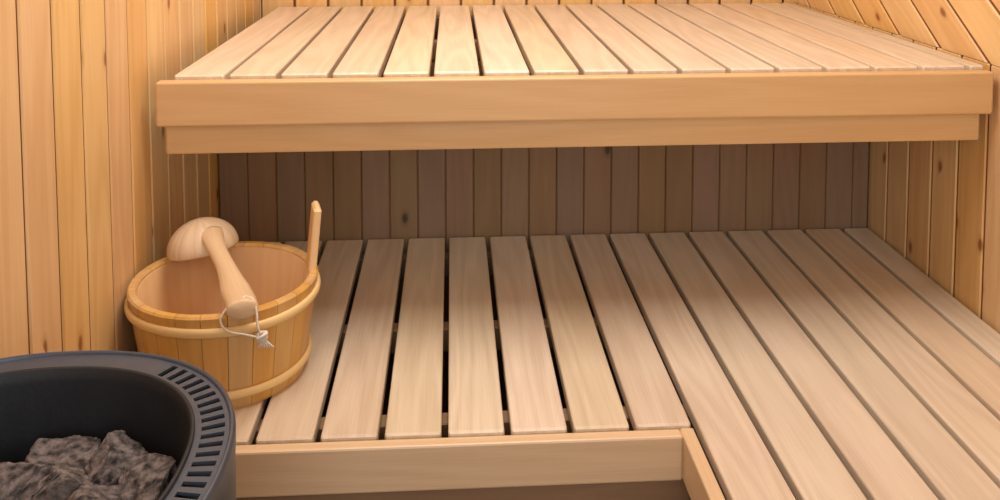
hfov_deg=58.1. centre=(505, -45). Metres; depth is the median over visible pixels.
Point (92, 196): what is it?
wall
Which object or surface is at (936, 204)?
wall
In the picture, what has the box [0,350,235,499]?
heater
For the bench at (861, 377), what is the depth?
1.43 m
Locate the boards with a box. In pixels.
[794,0,999,66]
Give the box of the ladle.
[166,217,273,347]
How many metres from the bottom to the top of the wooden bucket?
0.255 m
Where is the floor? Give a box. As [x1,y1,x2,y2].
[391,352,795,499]
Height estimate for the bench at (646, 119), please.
0.910 m
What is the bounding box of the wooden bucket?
[124,201,321,408]
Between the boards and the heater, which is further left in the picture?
the heater
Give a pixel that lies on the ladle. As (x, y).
(201, 237)
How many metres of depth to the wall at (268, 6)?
2.46 m
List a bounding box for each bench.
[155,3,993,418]
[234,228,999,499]
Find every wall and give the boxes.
[0,0,261,357]
[262,0,793,321]
[794,2,999,333]

